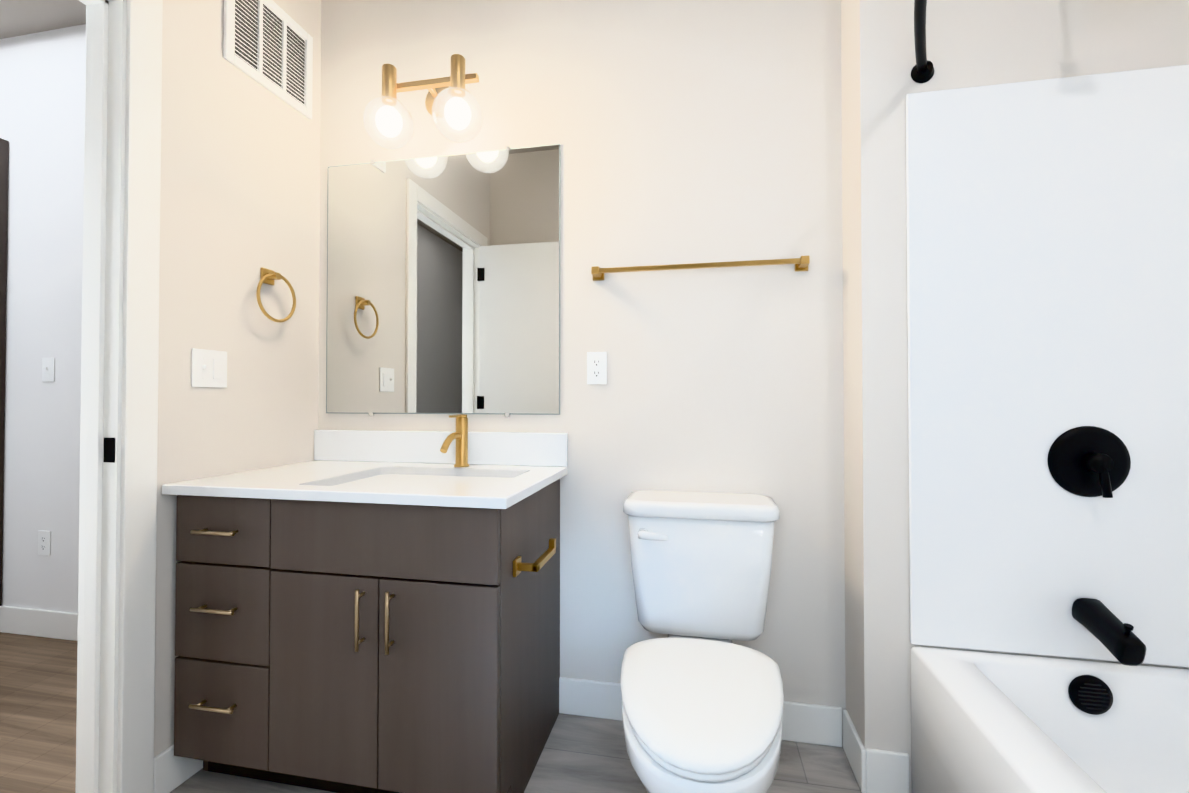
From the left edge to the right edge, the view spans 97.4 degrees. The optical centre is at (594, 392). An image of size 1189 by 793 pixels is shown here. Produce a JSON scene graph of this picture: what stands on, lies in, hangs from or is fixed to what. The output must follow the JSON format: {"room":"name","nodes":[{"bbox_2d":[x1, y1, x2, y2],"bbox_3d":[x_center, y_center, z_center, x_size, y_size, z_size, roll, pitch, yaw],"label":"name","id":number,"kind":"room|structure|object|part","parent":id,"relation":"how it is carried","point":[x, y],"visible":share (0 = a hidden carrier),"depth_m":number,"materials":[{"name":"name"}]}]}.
{"room":"bathroom","nodes":[
{"label":"bathroom","id":0,"kind":"room"},
{"bbox_2d":[0,0,85,38],"bbox_3d":[-1.848,-1.835,-0.277,6.480,0.100,5.420,0,-1,11],"label":"ceiling","id":1,"kind":"structure","parent":0,"point":[21,17],"depth_m":2.42,"materials":[{"name":"paint"}]},
{"bbox_2d":[0,632,861,792],"bbox_3d":[-1.848,1.165,-0.318,6.480,0.100,5.420,0,-1,11],"label":"floor","id":2,"kind":"structure","parent":0,"point":[583,754],"depth_m":1.65,"materials":[{"name":"tile"}]},
{"bbox_2d":[162,414,567,792],"bbox_3d":[-0.642,0.610,1.666,1.063,1.066,0.623,0,-1,11],"label":"bathroom vanity","id":3,"kind":"object","parent":2,"relation":"on","point":[367,611],"visible":1,"depth_m":1.41,"materials":[{"name":"brown wood"}]},
{"bbox_2d":[621,491,783,792],"bbox_3d":[0.277,0.736,1.375,0.472,0.806,0.834,0,-1,11],"label":"toilet","id":4,"kind":"object","parent":2,"relation":"on","point":[702,694],"visible":1,"depth_m":1.40,"materials":[{"name":"white ceramic"}]},
{"bbox_2d":[911,646,1188,792],"bbox_3d":[1.124,0.913,0.647,0.784,0.430,1.522,0,-1,11],"label":"bathtub","id":5,"kind":"object","parent":2,"relation":"on","point":[984,722],"visible":1,"depth_m":1.30,"materials":[{"name":"white plastic"}]},
{"bbox_2d":[0,0,1188,792],"bbox_3d":[-1.800,-0.334,-0.266,6.400,2.900,5.340,0,-1,11],"label":"wall","id":6,"kind":"structure","parent":0,"point":[708,130],"depth_m":1.79,"materials":[{"name":"paint"}]},
{"bbox_2d":[0,138,8,605],"bbox_3d":[-3.341,-0.043,2.617,0.965,2.373,0.037,0,-1,11],"label":"hall door","id":7,"kind":"structure","parent":6,"relation":"in","point":[4,152],"depth_m":2.53,"materials":[{"name":"brown wood"}]},
{"bbox_2d":[0,605,77,640],"bbox_3d":[-2.811,1.092,2.511,3.080,0.125,0.013,0,-1,11],"label":"baseboard","id":8,"kind":"structure","parent":6,"relation":"attached to","point":[14,620],"depth_m":2.47,"materials":[{"name":"white wood"}]},
{"bbox_2d":[38,530,50,555],"bbox_3d":[-2.610,0.714,2.478,0.072,0.116,0.007,0,-1,11],"label":"outlet","id":9,"kind":"object","parent":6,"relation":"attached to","point":[44,541],"visible":1,"depth_m":2.47,"materials":[{"name":"white plastic"}]},
{"bbox_2d":[42,357,54,381],"bbox_3d":[-2.601,-0.108,2.482,0.072,0.116,0.016,0,-1,11],"label":"light switch","id":10,"kind":"object","parent":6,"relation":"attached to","point":[48,369],"visible":1,"depth_m":2.48,"materials":[{"name":"white plastic"}]},
{"bbox_2d":[76,0,162,792],"bbox_3d":[0.049,-0.012,0.081,1.060,2.265,0.016,0,-1,11],"label":"door frame","id":11,"kind":"structure","parent":6,"relation":"attached to","point":[118,470],"depth_m":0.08,"materials":[{"name":"white wood"}]},
{"bbox_2d":[153,744,202,792],"bbox_3d":[-1.162,1.081,1.749,0.013,0.125,0.620,0,-1,11],"label":"baseboard","id":12,"kind":"structure","parent":6,"relation":"attached to","point":[170,771],"depth_m":1.49,"materials":[{"name":"white wood"}]},
{"bbox_2d":[191,348,226,387],"bbox_3d":[-1.188,-0.074,1.621,0.016,0.116,0.118,0,-1,11],"label":"light switch","id":13,"kind":"object","parent":6,"relation":"attached to","point":[209,368],"visible":1,"depth_m":1.61,"materials":[{"name":"white plastic"}]},
{"bbox_2d":[223,0,312,119],"bbox_3d":[-1.145,-1.228,1.858,0.015,0.323,0.378,0,-1,11],"label":"air vent grille","id":14,"kind":"object","parent":6,"relation":"attached to","point":[267,44],"visible":1,"depth_m":1.85,"materials":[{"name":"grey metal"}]},
{"bbox_2d":[256,267,295,322],"bbox_3d":[-1.129,-0.339,1.835,0.051,0.188,0.171,0,-1,11],"label":"towel ring","id":15,"kind":"object","parent":6,"relation":"attached to","point":[268,276],"visible":1,"depth_m":1.82,"materials":[{"name":"gold metal"}]},
{"bbox_2d":[362,54,482,149],"bbox_3d":[-0.609,-1.033,1.885,0.460,0.292,0.230,0,-1,11],"label":"sconce","id":16,"kind":"object","parent":6,"relation":"attached to","point":[457,77],"depth_m":1.86,"materials":[{"name":"gold metal"}]},
{"bbox_3d":[-0.744,-0.971,1.892,0.175,0.169,0.175,0,-1,5],"label":"vanity light globe","id":17,"kind":"part","parent":16,"relation":"part of"},
{"bbox_3d":[-0.744,-0.980,1.892,0.091,0.106,0.091,0,-1,2],"label":"vanity light bulb","id":18,"kind":"part","parent":16,"relation":"part of","materials":[{"name":"white glass"}]},
{"bbox_3d":[-0.481,-0.972,1.840,0.175,0.169,0.175,0,-1,5],"label":"vanity light globe","id":19,"kind":"part","parent":16,"relation":"part of"},
{"bbox_3d":[-0.481,-0.981,1.840,0.091,0.106,0.091,0,-1,2],"label":"vanity light bulb","id":20,"kind":"part","parent":16,"relation":"part of","materials":[{"name":"white glass"}]},
{"bbox_2d":[326,144,560,416],"bbox_3d":[-0.595,-0.411,1.988,0.960,1.005,0.007,0,-1,11],"label":"mirror","id":21,"kind":"object","parent":6,"relation":"attached to","point":[443,284],"visible":1,"depth_m":1.98,"materials":[{"name":"grey mirror"}]},
{"bbox_2d":[587,352,606,383],"bbox_3d":[0.008,-0.087,1.863,0.072,0.116,0.007,0,-1,11],"label":"outlet","id":22,"kind":"object","parent":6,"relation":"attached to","point":[596,367],"visible":1,"depth_m":1.86,"materials":[{"name":"white plastic"}]},
{"bbox_2d":[591,256,809,280],"bbox_3d":[0.344,-0.422,1.767,0.726,0.042,0.071,0,-1,11],"label":"towel bar","id":23,"kind":"object","parent":6,"relation":"attached to","point":[801,263],"visible":1,"depth_m":1.74,"materials":[{"name":"gold metal"}]},
{"bbox_2d":[559,677,855,760],"bbox_3d":[-0.148,1.083,1.874,1.955,0.125,0.017,0,-1,11],"label":"baseboard","id":24,"kind":"structure","parent":6,"relation":"attached to","point":[801,722],"depth_m":1.71,"materials":[{"name":"white wood"}]},
{"bbox_2d":[911,0,933,82],"bbox_3d":[0.690,-0.920,0.748,0.248,0.060,1.550,0,-1,11],"label":"curtain rod","id":25,"kind":"object","parent":6,"relation":"attached to","point":[922,70],"visible":1,"depth_m":1.37,"materials":[{"name":"black metal"}]},
{"bbox_2d":[906,64,1188,666],"bbox_3d":[1.123,-0.083,0.650,0.786,1.557,1.548,0,-1,11],"label":"wall","id":26,"kind":"structure","parent":6,"relation":"attached to","point":[1047,263],"depth_m":1.41,"materials":[{"name":"white plastic"}]},
{"bbox_2d":[1047,426,1130,497],"bbox_3d":[1.301,0.182,1.354,0.188,0.188,0.062,0,-1,11],"label":"shower valve","id":27,"kind":"object","parent":26,"relation":"attached to","point":[1088,461],"visible":1,"depth_m":1.37,"materials":[{"name":"black metal"}]},
{"bbox_2d":[1072,598,1145,665],"bbox_3d":[1.284,0.595,1.306,0.068,0.110,0.167,0,-1,11],"label":"tub spout","id":28,"kind":"object","parent":26,"relation":"attached to","point":[1111,632],"visible":1,"depth_m":1.28,"materials":[{"name":"black metal"}]}
]}

